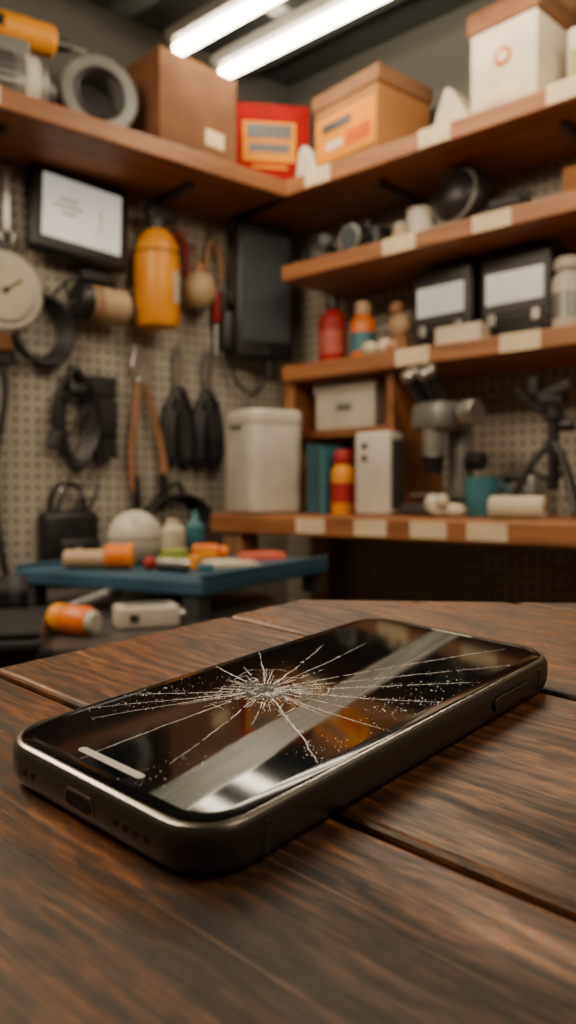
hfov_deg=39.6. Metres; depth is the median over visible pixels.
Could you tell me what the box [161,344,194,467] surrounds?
pruning shears
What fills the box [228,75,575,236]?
wall shelf
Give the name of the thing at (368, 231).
camera
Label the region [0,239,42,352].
gauge
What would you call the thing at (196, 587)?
table
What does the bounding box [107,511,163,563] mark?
ball
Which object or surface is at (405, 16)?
ceiling
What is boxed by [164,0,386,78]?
lamp
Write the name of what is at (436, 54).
wall
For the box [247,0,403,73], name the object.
trim
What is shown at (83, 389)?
cable hank
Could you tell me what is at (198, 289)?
float
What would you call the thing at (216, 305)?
screwdriver
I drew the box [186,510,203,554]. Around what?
glue bottle
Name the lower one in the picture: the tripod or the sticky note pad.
the sticky note pad
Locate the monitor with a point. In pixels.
(70, 217)
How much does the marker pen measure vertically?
0.041 m
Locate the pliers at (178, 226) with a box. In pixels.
[172,213,188,277]
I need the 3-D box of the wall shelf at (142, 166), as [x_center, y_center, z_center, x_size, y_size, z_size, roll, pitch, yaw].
[-1.072,-0.794,1.497,2.600,0.215,0.282,-1,2,-40]
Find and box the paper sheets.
[203,558,260,567]
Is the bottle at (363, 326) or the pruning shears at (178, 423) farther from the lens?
the pruning shears at (178, 423)
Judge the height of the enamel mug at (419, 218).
0.100 m
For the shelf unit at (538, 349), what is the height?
0.412 m
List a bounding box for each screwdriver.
[211,290,220,356]
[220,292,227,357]
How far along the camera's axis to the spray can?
2.21 m
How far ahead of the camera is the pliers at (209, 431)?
2.35 m
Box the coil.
[142,481,212,545]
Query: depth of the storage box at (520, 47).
1.82 m
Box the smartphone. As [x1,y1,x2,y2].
[12,618,547,874]
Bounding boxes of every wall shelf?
[0,85,289,223]
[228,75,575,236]
[282,191,575,298]
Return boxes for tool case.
[411,260,480,346]
[478,243,571,336]
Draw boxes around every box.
[113,601,185,629]
[124,45,235,163]
[236,102,309,179]
[312,62,432,167]
[356,431,402,515]
[435,322,489,344]
[467,0,575,113]
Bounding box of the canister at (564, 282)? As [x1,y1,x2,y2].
[552,255,575,327]
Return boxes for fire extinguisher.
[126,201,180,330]
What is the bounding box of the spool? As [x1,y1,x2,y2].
[67,269,132,325]
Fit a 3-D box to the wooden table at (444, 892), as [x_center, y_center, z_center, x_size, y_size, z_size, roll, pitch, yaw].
[0.173,0.547,0.050,1.170,1.003,0.645,0,1,0]
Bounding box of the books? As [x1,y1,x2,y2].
[306,444,342,513]
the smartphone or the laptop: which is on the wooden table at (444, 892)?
the smartphone
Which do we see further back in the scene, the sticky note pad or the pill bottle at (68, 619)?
the sticky note pad
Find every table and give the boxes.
[0,600,575,1023]
[15,550,327,620]
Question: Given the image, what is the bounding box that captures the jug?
[567,27,575,77]
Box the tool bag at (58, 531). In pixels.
[37,481,99,588]
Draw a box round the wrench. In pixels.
[0,158,14,246]
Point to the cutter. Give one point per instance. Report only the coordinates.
(140, 366)
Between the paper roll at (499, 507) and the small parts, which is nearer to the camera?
the small parts
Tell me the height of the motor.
0.172 m
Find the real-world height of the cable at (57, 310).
0.236 m
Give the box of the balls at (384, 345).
[361,339,399,354]
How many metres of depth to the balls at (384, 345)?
2.04 m
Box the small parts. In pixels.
[143,555,213,571]
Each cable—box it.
[0,351,12,575]
[12,279,75,366]
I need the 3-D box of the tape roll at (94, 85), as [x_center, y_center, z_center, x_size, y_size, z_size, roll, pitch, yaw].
[-0.478,-1.006,1.973,0.188,0.188,0.132,-1,1,-28]
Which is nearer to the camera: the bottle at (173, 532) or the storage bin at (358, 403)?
the bottle at (173, 532)
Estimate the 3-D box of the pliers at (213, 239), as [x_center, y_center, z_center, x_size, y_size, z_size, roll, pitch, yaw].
[-0.226,-0.766,2.371,0.068,0.179,0.040,-1,2,-40]
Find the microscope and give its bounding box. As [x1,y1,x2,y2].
[400,363,487,516]
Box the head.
[433,168,488,224]
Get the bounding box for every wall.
[0,0,287,603]
[288,0,575,603]
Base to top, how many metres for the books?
0.185 m
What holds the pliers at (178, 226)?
hanging from the wall at (29, 470)
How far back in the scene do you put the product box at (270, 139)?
2.24 m
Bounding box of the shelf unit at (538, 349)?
[282,324,575,512]
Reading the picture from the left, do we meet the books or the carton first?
the books
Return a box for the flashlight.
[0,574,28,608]
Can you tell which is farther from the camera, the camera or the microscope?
the camera
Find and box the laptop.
[0,608,48,651]
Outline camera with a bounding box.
[333,219,392,253]
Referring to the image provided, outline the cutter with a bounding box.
[128,345,169,508]
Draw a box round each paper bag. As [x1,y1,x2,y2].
[296,146,315,176]
[434,88,470,125]
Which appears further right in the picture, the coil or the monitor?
the coil
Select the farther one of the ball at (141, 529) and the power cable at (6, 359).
the power cable at (6, 359)
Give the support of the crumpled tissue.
on the workbench
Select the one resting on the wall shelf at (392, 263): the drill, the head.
the head
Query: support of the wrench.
attached to the wall at (29, 470)
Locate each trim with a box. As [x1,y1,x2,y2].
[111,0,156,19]
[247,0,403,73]
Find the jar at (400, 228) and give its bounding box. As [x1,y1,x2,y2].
[392,222,406,237]
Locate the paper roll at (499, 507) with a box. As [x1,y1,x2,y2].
[488,496,546,519]
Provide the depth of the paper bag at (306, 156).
2.20 m
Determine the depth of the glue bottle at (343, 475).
2.04 m
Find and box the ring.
[156,547,189,559]
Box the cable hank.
[45,361,101,471]
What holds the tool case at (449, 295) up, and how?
on the shelf unit at (538, 349)
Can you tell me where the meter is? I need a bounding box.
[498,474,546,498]
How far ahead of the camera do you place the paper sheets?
1.36 m
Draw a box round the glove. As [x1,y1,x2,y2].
[75,367,117,464]
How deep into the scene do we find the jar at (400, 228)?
2.09 m
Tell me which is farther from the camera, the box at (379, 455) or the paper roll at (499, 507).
the box at (379, 455)
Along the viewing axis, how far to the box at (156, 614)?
1.08 m
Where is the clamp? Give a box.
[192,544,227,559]
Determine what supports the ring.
on the table at (196, 587)
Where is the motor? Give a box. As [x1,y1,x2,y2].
[0,34,56,103]
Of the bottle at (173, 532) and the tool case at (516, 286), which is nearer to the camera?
the bottle at (173, 532)
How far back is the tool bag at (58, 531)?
2.03 m
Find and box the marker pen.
[66,587,123,606]
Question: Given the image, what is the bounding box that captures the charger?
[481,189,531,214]
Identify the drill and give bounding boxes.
[0,9,87,58]
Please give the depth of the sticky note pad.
1.48 m
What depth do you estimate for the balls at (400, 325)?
2.12 m
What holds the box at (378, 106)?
on the wall shelf at (537, 128)
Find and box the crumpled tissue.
[425,494,465,517]
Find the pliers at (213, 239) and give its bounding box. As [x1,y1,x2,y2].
[203,222,222,284]
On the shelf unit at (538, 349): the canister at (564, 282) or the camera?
the canister at (564, 282)
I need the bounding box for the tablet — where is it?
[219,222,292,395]
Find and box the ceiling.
[86,0,475,86]
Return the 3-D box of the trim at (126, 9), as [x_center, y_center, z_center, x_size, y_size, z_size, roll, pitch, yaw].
[0.970,-1.292,0.798,3.800,0.070,0.050,1,2,42]
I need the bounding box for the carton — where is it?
[563,165,575,193]
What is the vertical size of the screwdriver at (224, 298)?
0.195 m
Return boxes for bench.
[0,586,282,667]
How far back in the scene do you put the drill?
1.86 m
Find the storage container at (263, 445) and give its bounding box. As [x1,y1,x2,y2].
[225,408,301,513]
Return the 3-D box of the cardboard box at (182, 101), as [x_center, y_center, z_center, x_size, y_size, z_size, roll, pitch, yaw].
[-0.297,-1.036,2.131,0.250,0.241,0.202,-1,2,-44]
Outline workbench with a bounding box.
[211,512,575,599]
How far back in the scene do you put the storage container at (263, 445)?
2.11 m
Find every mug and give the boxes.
[407,206,441,233]
[465,477,510,517]
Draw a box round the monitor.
[25,161,127,295]
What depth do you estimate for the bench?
1.23 m
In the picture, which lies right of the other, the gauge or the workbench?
the workbench
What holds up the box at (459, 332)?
on the shelf unit at (538, 349)
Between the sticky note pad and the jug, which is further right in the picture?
the jug
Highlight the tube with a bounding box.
[63,543,134,568]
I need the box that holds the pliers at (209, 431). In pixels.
[193,348,223,468]
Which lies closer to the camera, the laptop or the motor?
the laptop
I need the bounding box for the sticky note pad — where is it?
[238,551,285,559]
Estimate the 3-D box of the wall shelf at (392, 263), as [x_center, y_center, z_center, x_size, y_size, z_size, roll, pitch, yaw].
[0.924,-0.702,1.558,2.312,0.152,0.282,1,2,42]
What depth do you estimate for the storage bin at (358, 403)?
2.15 m
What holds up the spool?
attached to the wall at (29, 470)
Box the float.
[181,242,215,312]
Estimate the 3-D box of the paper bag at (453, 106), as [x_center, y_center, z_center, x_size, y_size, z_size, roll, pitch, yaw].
[0.427,-0.982,2.001,0.082,0.139,0.146,-1,2,-43]
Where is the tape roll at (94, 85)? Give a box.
[55,54,137,127]
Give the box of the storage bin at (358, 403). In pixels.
[314,378,386,429]
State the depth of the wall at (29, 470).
2.19 m
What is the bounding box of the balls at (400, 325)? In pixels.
[388,301,412,348]
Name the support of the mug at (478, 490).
on the workbench
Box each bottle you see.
[45,603,101,636]
[162,519,184,547]
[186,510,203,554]
[331,450,355,514]
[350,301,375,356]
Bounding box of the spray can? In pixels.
[319,295,347,361]
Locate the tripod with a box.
[510,376,575,516]

